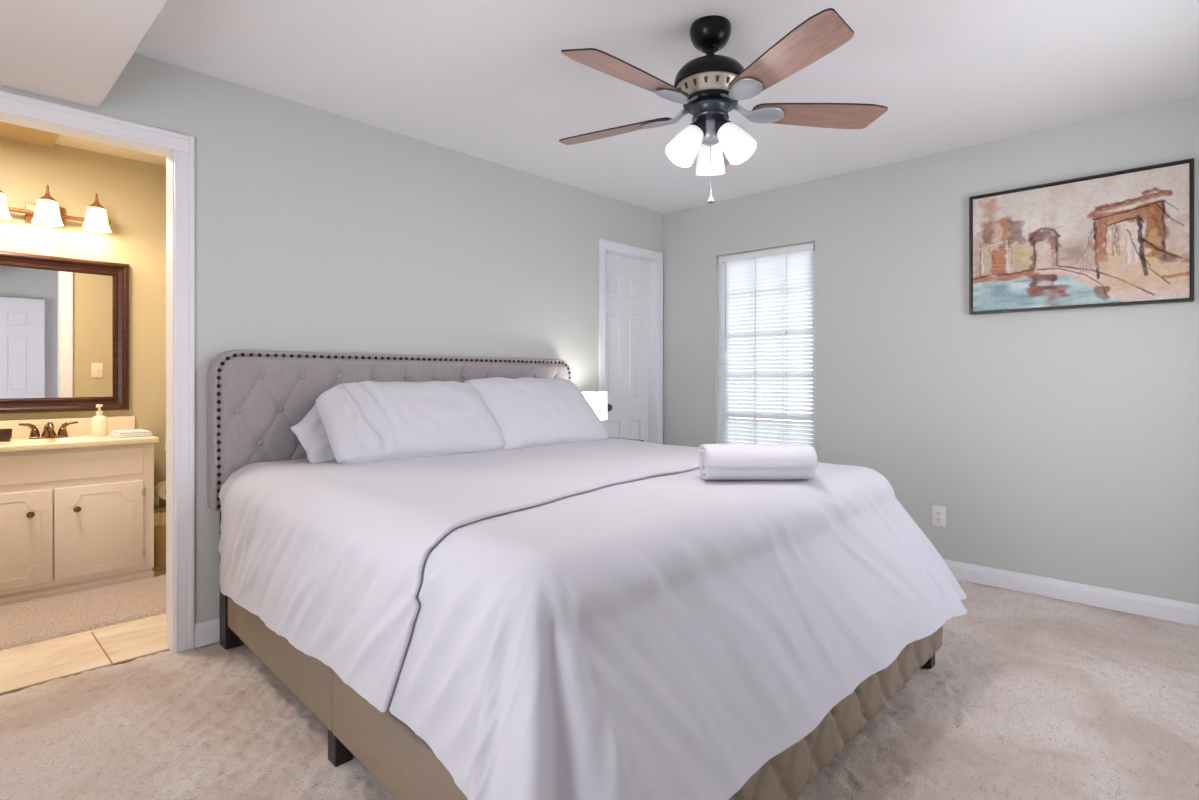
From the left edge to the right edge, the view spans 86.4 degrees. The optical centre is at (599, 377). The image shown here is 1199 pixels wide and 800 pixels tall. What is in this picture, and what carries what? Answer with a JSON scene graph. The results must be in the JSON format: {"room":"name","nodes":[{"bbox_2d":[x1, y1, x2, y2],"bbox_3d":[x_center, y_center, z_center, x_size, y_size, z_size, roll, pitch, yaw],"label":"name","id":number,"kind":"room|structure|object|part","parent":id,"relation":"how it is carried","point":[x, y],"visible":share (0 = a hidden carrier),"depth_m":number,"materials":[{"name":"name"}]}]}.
{"room":"bedroom","nodes":[
{"label":"bedroom","id":0,"kind":"room"},
{"bbox_2d":[0,138,165,508],"bbox_3d":[-3.255,-0.098,3.545,0.095,2.475,1.645,0,0,43],"label":"wall","id":1,"kind":"structure","parent":0,"point":[132,193],"depth_m":3.86,"materials":[{"name":"beige paint"}]},
{"bbox_2d":[0,122,58,147],"bbox_3d":[-2.887,-1.320,2.741,1.543,0.030,0.980,0,0,43],"label":"ceiling","id":2,"kind":"structure","parent":1,"relation":"attached to","point":[8,131],"depth_m":3.43,"materials":[{"name":"beige paint"}]},
{"bbox_2d":[0,185,111,232],"bbox_3d":[-3.067,-0.962,3.543,0.178,0.216,0.582,0,0,43],"label":"vanity light","id":3,"kind":"object","parent":1,"relation":"attached to","point":[47,211],"visible":1,"depth_m":3.54,"materials":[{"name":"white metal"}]},
{"bbox_3d":[-3.200,-0.916,3.373,0.138,0.124,0.138,0,0,43],"label":"lamp shade","id":4,"kind":"part","parent":3,"relation":"part of","materials":[{"name":"white glass"}]},
{"bbox_3d":[-3.121,-0.920,3.594,0.029,0.110,0.170,0,0,43],"label":"plate","id":5,"kind":"part","parent":3,"relation":"part of","materials":[{"name":"orange metal"}]},
{"bbox_3d":[-3.053,-0.916,3.529,0.138,0.124,0.138,0,0,43],"label":"lamp shade","id":6,"kind":"part","parent":3,"relation":"part of","materials":[{"name":"white glass"}]},
{"bbox_3d":[-3.059,-0.990,3.530,0.095,0.161,0.082,0,0,8],"label":"arm","id":7,"kind":"part","parent":3,"relation":"part of","materials":[{"name":"orange metal"}]},
{"bbox_3d":[-2.905,-0.916,3.686,0.138,0.124,0.138,0,0,43],"label":"lamp shade","id":8,"kind":"part","parent":3,"relation":"part of","materials":[{"name":"white glass"}]},
{"bbox_3d":[-2.912,-0.990,3.687,0.095,0.161,0.082,0,0,8],"label":"arm","id":9,"kind":"part","parent":3,"relation":"part of","materials":[{"name":"orange metal"}]},
{"bbox_2d":[0,251,128,412],"bbox_3d":[-3.118,-0.249,3.591,0.036,0.882,0.770,0,0,43],"label":"mirror","id":10,"kind":"object","parent":1,"relation":"attached to","point":[64,322],"visible":1,"depth_m":3.64,"materials":[{"name":"brown wood"}]},
{"bbox_2d":[0,416,134,438],"bbox_3d":[-3.135,0.282,3.585,0.020,0.101,0.859,0,0,43],"label":"backsplash","id":11,"kind":"structure","parent":1,"relation":"attached to","point":[83,427],"depth_m":3.67,"materials":[{"name":"beige stone"}]},
{"bbox_2d":[0,53,662,623],"bbox_3d":[-1.195,-0.080,3.324,0.095,2.440,5.040,0,0,43],"label":"wall","id":12,"kind":"structure","parent":0,"point":[317,230],"depth_m":3.21,"materials":[{"name":"grey paint"}]},
{"bbox_2d":[0,0,167,108],"bbox_3d":[-1.107,-1.167,0.796,3.500,0.264,1.290,0,0,43],"label":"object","id":13,"kind":"structure","parent":12,"relation":"attached to","point":[70,51],"depth_m":1.97,"materials":[{"name":"white paint"}]},
{"bbox_2d":[0,90,194,652],"bbox_3d":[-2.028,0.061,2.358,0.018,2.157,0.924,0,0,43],"label":"trim","id":14,"kind":"structure","parent":12,"relation":"attached to","point":[183,145],"depth_m":2.65,"materials":[{"name":"white wood"}]},
{"bbox_2d":[195,618,219,647],"bbox_3d":[-0.859,1.091,3.602,0.014,0.098,2.491,0,0,43],"label":"baseboard","id":15,"kind":"structure","parent":12,"relation":"attached to","point":[207,632],"depth_m":2.73,"materials":[{"name":"white"}]},
{"bbox_2d":[605,253,648,441],"bbox_3d":[0.196,0.105,4.818,0.099,2.046,0.594,0,0,43],"label":"door","id":16,"kind":"structure","parent":12,"relation":"in","point":[626,279],"depth_m":4.86,"materials":[{"name":"white paint"}]},
{"bbox_2d":[598,239,662,443],"bbox_3d":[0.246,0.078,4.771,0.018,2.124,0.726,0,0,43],"label":"trim","id":17,"kind":"structure","parent":12,"relation":"attached to","point":[603,244],"depth_m":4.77,"materials":[{"name":"white wood"}]},
{"bbox_2d":[0,569,1198,799],"bbox_3d":[-0.487,1.186,2.658,5.340,0.108,5.040,0,0,43],"label":"floor","id":18,"kind":"structure","parent":0,"point":[1025,696],"depth_m":2.12,"materials":[{"name":"carpet"}]},
{"bbox_2d":[0,443,153,605],"bbox_3d":[-2.961,0.754,3.439,0.475,0.772,0.863,0,0,43],"label":"vanity cabinet","id":19,"kind":"object","parent":18,"relation":"on","point":[72,520],"visible":0.98,"depth_m":3.35,"materials":[{"name":"beige paint"}]},
{"bbox_3d":[-2.949,0.811,3.158,0.019,0.478,0.371,0,0,43],"label":"door","id":20,"kind":"part","parent":19,"relation":"part of","materials":[{"name":"beige paint"}]},
{"bbox_3d":[-2.866,0.688,3.214,0.028,0.032,0.032,0,0,43],"label":"knob","id":21,"kind":"part","parent":19,"relation":"part of","materials":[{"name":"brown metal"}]},
{"bbox_3d":[-2.821,0.462,3.304,0.006,0.147,0.759,0,0,43],"label":"drawer panel","id":22,"kind":"part","parent":19,"relation":"part of","materials":[{"name":"beige paint"}]},
{"bbox_3d":[-2.741,0.688,3.347,0.028,0.032,0.032,0,0,43],"label":"knob","id":23,"kind":"part","parent":19,"relation":"part of","materials":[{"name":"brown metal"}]},
{"bbox_2d":[0,416,158,452],"bbox_3d":[-2.965,0.337,3.446,0.458,0.210,0.889,0,0,43],"label":"countertop","id":24,"kind":"structure","parent":19,"relation":"on","point":[79,434],"depth_m":3.52,"materials":[{"name":"beige stone"}]},
{"bbox_2d":[0,429,11,441],"bbox_3d":[-3.128,0.300,3.347,0.072,0.064,0.072,0,0,43],"label":"tumbler","id":25,"kind":"object","parent":24,"relation":"on","point":[5,434],"visible":1,"depth_m":3.33,"materials":[{"name":"brown"}]},
{"bbox_2d":[18,421,77,438],"bbox_3d":[-3.045,0.287,3.529,0.169,0.090,0.200,0,0,3],"label":"faucet","id":26,"kind":"object","parent":24,"relation":"on","point":[48,432],"visible":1,"depth_m":3.51,"materials":[{"name":"brown metal"}]},
{"bbox_3d":[-3.105,0.283,3.474,0.044,0.078,0.090,0,0,43],"label":"handle","id":27,"kind":"part","parent":26,"relation":"part of","materials":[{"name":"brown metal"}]},
{"bbox_3d":[-3.022,0.282,3.507,0.147,0.080,0.072,0,0,43],"label":"spout","id":28,"kind":"part","parent":26,"relation":"part of","materials":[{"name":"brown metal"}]},
{"bbox_3d":[-2.994,0.283,3.592,0.044,0.078,0.090,0,0,43],"label":"handle","id":29,"kind":"part","parent":26,"relation":"part of","materials":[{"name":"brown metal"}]},
{"bbox_2d":[91,404,107,436],"bbox_3d":[-2.865,0.241,3.655,0.080,0.182,0.080,0,0,43],"label":"soap dispenser","id":30,"kind":"object","parent":24,"relation":"on","point":[99,423],"visible":1,"depth_m":3.63,"materials":[{"name":"beige"}]},
{"bbox_2d":[91,414,107,436],"bbox_3d":[-2.865,0.268,3.655,0.080,0.128,0.080,0,0,43],"label":"bottle","id":31,"kind":"object","parent":30,"relation":"attached to","point":[99,423],"depth_m":3.63,"materials":[{"name":"beige plastic"}]},
{"bbox_2d":[110,429,151,437],"bbox_3d":[-2.685,0.317,3.657,0.210,0.031,0.156,0,0,40],"label":"washcloth","id":32,"kind":"object","parent":24,"relation":"on","point":[132,432],"visible":1,"depth_m":3.60,"materials":[{"name":"white fabric"}]},
{"bbox_3d":[-2.687,0.811,3.436,0.019,0.478,0.382,0,0,43],"label":"door","id":33,"kind":"part","parent":19,"relation":"part of","materials":[{"name":"beige paint"}]},
{"bbox_2d":[0,575,165,649],"bbox_3d":[-2.624,1.128,3.029,0.675,0.023,1.304,0,0,43],"label":"bath rug","id":34,"kind":"object","parent":18,"relation":"on","point":[40,619],"visible":0.76,"depth_m":3.06,"materials":[{"name":"beige fabric"}]},
{"bbox_2d":[152,507,165,569],"bbox_3d":[-2.632,0.966,3.848,0.176,0.348,0.177,0,0,43],"label":"waste bin","id":35,"kind":"object","parent":18,"relation":"on","point":[160,513],"visible":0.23,"depth_m":3.80,"materials":[{"name":"brown plastic"}]},
{"bbox_2d":[208,350,942,799],"bbox_3d":[-0.120,0.509,2.655,2.479,1.262,2.168,0,0,43],"label":"bed","id":36,"kind":"object","parent":18,"relation":"on","point":[255,397],"visible":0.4,"depth_m":2.42,"materials":[{"name":"grey fabric"}]},
{"bbox_3d":[-0.932,0.219,3.466,0.063,0.682,2.097,0,0,43],"label":"headboard","id":37,"kind":"part","parent":36,"relation":"part of","materials":[{"name":"grey fabric"}]},
{"bbox_3d":[-1.577,0.830,2.719,0.080,0.620,0.055,0,0,43],"label":"headboard post","id":38,"kind":"part","parent":36,"relation":"part of","materials":[{"name":"brown wood"}]},
{"bbox_3d":[-1.163,0.948,2.286,0.035,0.195,1.117,0,0,-44],"label":"rail","id":39,"kind":"part","parent":36,"relation":"part of","materials":[{"name":"beige fabric"}]},
{"bbox_3d":[-0.774,1.080,1.905,0.060,0.120,0.058,0,0,43],"label":"leg","id":40,"kind":"part","parent":36,"relation":"part of","materials":[{"name":"brown wood"}]},
{"bbox_3d":[-0.898,0.228,3.434,0.022,0.656,2.053,0,0,43],"label":"tufted panel","id":41,"kind":"part","parent":36,"relation":"part of","materials":[{"name":"grey fabric"}]},
{"bbox_3d":[-0.393,0.948,1.486,0.035,0.195,1.098,0,0,-44],"label":"rail","id":42,"kind":"part","parent":36,"relation":"part of","materials":[{"name":"beige fabric"}]},
{"bbox_2d":[218,438,966,799],"bbox_3d":[-0.087,0.631,2.548,2.322,0.572,2.335,0,0,43],"label":"duvet","id":43,"kind":"object","parent":36,"relation":"on","point":[606,619],"visible":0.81,"depth_m":1.57,"materials":[{"name":"white fabric"}]},
{"bbox_2d":[290,383,348,462],"bbox_3d":[-1.027,0.193,3.082,0.291,0.343,0.914,0,0,43],"label":"pillow","id":44,"kind":"object","parent":43,"relation":"on","point":[310,431],"visible":0.16,"depth_m":2.75,"materials":[{"name":"white fabric"}]},
{"bbox_2d":[315,381,503,463],"bbox_3d":[-0.864,0.189,2.989,0.833,0.354,0.387,0,0,-43],"label":"pillow","id":45,"kind":"object","parent":43,"relation":"on","point":[365,421],"visible":0.93,"depth_m":2.85,"materials":[{"name":"white fabric"}]},
{"bbox_2d":[464,377,608,448],"bbox_3d":[-0.330,0.180,3.523,0.413,0.371,0.776,0,0,43],"label":"pillow","id":46,"kind":"object","parent":43,"relation":"on","point":[527,412],"visible":0.8,"depth_m":3.40,"materials":[{"name":"white fabric"}]},
{"bbox_2d":[699,444,816,479],"bbox_3d":[0.567,0.304,2.311,0.391,0.127,0.191,0,0,0],"label":"towel","id":47,"kind":"object","parent":43,"relation":"on","point":[716,461],"visible":1,"depth_m":2.24,"materials":[{"name":"white fabric"}]},
{"bbox_3d":[0.658,0.945,1.806,0.062,0.240,1.997,0,0,43],"label":"foot rail","id":48,"kind":"part","parent":36,"relation":"part of","materials":[{"name":"beige fabric"}]},
{"bbox_3d":[1.294,1.080,2.535,0.060,0.120,0.058,0,0,43],"label":"leg","id":49,"kind":"part","parent":36,"relation":"part of","materials":[{"name":"brown wood"}]},
{"bbox_2d":[609,437,643,440],"bbox_3d":[0.056,0.778,4.223,0.422,0.740,0.288,0,0,43],"label":"nightstand","id":50,"kind":"object","parent":18,"relation":"on","point":[609,437],"visible":0.02,"depth_m":4.23,"materials":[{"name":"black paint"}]},
{"bbox_2d":[582,392,607,419],"bbox_3d":[-0.046,0.249,4.131,0.198,0.315,0.198,0,0,43],"label":"table lamp","id":51,"kind":"object","parent":50,"relation":"on","point":[597,401],"visible":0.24,"depth_m":4.05,"materials":[{"name":"white fabric"}]},
{"bbox_2d":[54,0,1198,213],"bbox_3d":[-0.487,-1.357,2.658,5.340,0.115,5.040,0,0,43],"label":"ceiling","id":52,"kind":"structure","parent":0,"point":[490,80],"depth_m":2.70,"materials":[{"name":"white paint"}]},
{"bbox_2d":[559,8,887,203],"bbox_3d":[0.369,-0.972,2.353,1.263,0.656,1.251,0,0,43],"label":"ceiling fan","id":53,"kind":"object","parent":52,"relation":"hanging from","point":[710,86],"visible":1,"depth_m":2.28,"materials":[{"name":"brown wood"}]},
{"bbox_3d":[0.055,-0.990,2.565,0.507,0.039,0.142,0,0,30],"label":"blade","id":54,"kind":"part","parent":53,"relation":"part of","materials":[{"name":"brown wood"}]},
{"bbox_3d":[0.104,-0.990,2.085,0.507,0.039,0.142,0,0,-42],"label":"blade","id":55,"kind":"part","parent":53,"relation":"part of","materials":[{"name":"brown wood"}]},
{"bbox_3d":[0.306,-0.847,2.322,0.117,0.151,0.139,0,0,43],"label":"lamp shade","id":56,"kind":"part","parent":53,"relation":"part of","materials":[{"name":"white glass"}]},
{"bbox_2d":[690,119,705,133],"bbox_3d":[0.358,-0.917,2.340,0.067,0.073,0.071,0,0,43],"label":"socket","id":57,"kind":"object","parent":53,"relation":"attached to","point":[698,126],"depth_m":2.31,"materials":[{"name":"grey metal"}]},
{"bbox_3d":[0.424,-0.840,2.452,0.116,0.150,0.125,0,0,43],"label":"lamp shade","id":58,"kind":"part","parent":53,"relation":"part of","materials":[{"name":"white glass"}]},
{"bbox_2d":[715,117,730,133],"bbox_3d":[0.450,-0.917,2.323,0.072,0.073,0.066,0,0,43],"label":"socket","id":59,"kind":"object","parent":53,"relation":"attached to","point":[722,124],"depth_m":2.29,"materials":[{"name":"grey metal"}]},
{"bbox_3d":[0.496,-0.990,2.760,0.142,0.039,0.507,0,0,12],"label":"blade","id":60,"kind":"part","parent":53,"relation":"part of","materials":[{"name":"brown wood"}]},
{"bbox_3d":[0.490,-0.847,2.288,0.142,0.152,0.111,0,0,43],"label":"lamp shade","id":61,"kind":"part","parent":53,"relation":"part of","materials":[{"name":"white glass"}]},
{"bbox_3d":[0.576,-0.990,1.984,0.142,0.039,0.507,0,0,-24],"label":"blade","id":62,"kind":"part","parent":53,"relation":"part of","materials":[{"name":"brown wood"}]},
{"bbox_3d":[0.818,-0.990,2.401,0.507,0.039,0.142,0,0,-6],"label":"blade","id":63,"kind":"part","parent":53,"relation":"part of","materials":[{"name":"brown wood"}]},
{"bbox_2d":[663,95,1198,604],"bbox_3d":[1.809,-0.080,3.891,3.500,2.440,0.095,0,0,43],"label":"wall","id":64,"kind":"structure","parent":0,"point":[1062,444],"depth_m":3.55,"materials":[{"name":"grey paint"}]},
{"bbox_2d":[719,242,814,448],"bbox_3d":[1.179,-0.092,4.499,0.763,1.624,0.105,0,0,43],"label":"window","id":65,"kind":"structure","parent":64,"relation":"in","point":[810,242],"depth_m":4.61,"materials":[{"name":"white plastic"}]},
{"bbox_2d":[719,243,814,446],"bbox_3d":[1.156,-0.103,4.475,0.731,1.578,0.056,0,0,43],"label":"window blind","id":66,"kind":"object","parent":65,"relation":"attached to","point":[790,262],"visible":0.75,"depth_m":4.46,"materials":[{"name":"white plastic"}]},
{"bbox_3d":[1.114,-0.086,4.522,0.004,1.532,0.033,0,0,43],"label":"ladder cord","id":67,"kind":"part","parent":66,"relation":"part of","materials":[{"name":"white fabric"}]},
{"bbox_3d":[1.285,-0.086,4.361,0.004,1.532,0.033,0,0,43],"label":"ladder cord","id":68,"kind":"part","parent":66,"relation":"part of","materials":[{"name":"white fabric"}]},
{"bbox_2d":[932,505,945,526],"bbox_3d":[1.957,0.797,3.679,0.074,0.116,0.010,0,0,43],"label":"wall outlet","id":69,"kind":"object","parent":64,"relation":"attached to","point":[938,512],"visible":1,"depth_m":3.68,"materials":[{"name":"white plastic"}]},
{"bbox_2d":[936,510,941,515],"bbox_3d":[1.956,0.777,3.678,0.034,0.030,0.005,0,0,43],"label":"receptacle","id":70,"kind":"object","parent":69,"relation":"attached to","point":[938,512],"depth_m":3.68,"materials":[{"name":"grey plastic"}]},
{"bbox_2d":[936,517,941,522],"bbox_3d":[1.956,0.817,3.678,0.034,0.030,0.005,0,0,43],"label":"receptacle","id":71,"kind":"object","parent":69,"relation":"attached to","point":[938,519],"depth_m":3.68,"materials":[{"name":"grey plastic"}]},
{"bbox_2d":[943,559,1198,625],"bbox_3d":[1.772,1.091,3.851,3.500,0.098,0.014,0,0,43],"label":"baseboard","id":72,"kind":"structure","parent":64,"relation":"attached to","point":[1122,601],"depth_m":3.22,"materials":[{"name":"white"}]},
{"bbox_2d":[969,158,1193,314],"bbox_3d":[2.398,-0.679,3.243,0.914,0.653,0.036,0,0,43],"label":"framed picture","id":73,"kind":"object","parent":64,"relation":"attached to","point":[1124,237],"visible":1,"depth_m":3.19,"materials":[{"name":"black"}]},
{"bbox_3d":[-2.123,-0.098,3.543,1.555,2.475,0.095,0,0,43],"label":"wall","id":74,"kind":"structure","parent":0,"visible":0},
{"bbox_3d":[-2.600,0.660,3.875,0.145,0.160,0.075,0,0,43],"label":"toilet paper holder","id":75,"kind":"object","parent":74,"relation":"attached to","visible":0},
{"bbox_2d":[154,481,165,505],"bbox_3d":[-2.601,0.689,3.833,0.102,0.132,0.106,0,0,43],"label":"toilet paper roll","id":76,"kind":"object","parent":75,"relation":"hanging from","point":[160,489],"visible":0.48,"depth_m":3.78,"materials":[{"name":"beige paper"}]},
{"label":"outside","id":77,"kind":"structure","parent":0,"visible":0},
{"bbox_2d":[730,421,812,443],"bbox_3d":[6.820,1.465,10.302,26.000,0.050,15.700,0,0,43],"label":"lawn","id":78,"kind":"structure","parent":77,"point":[730,421],"depth_m":16.55,"materials":[{"name":"green plant"}]}
]}

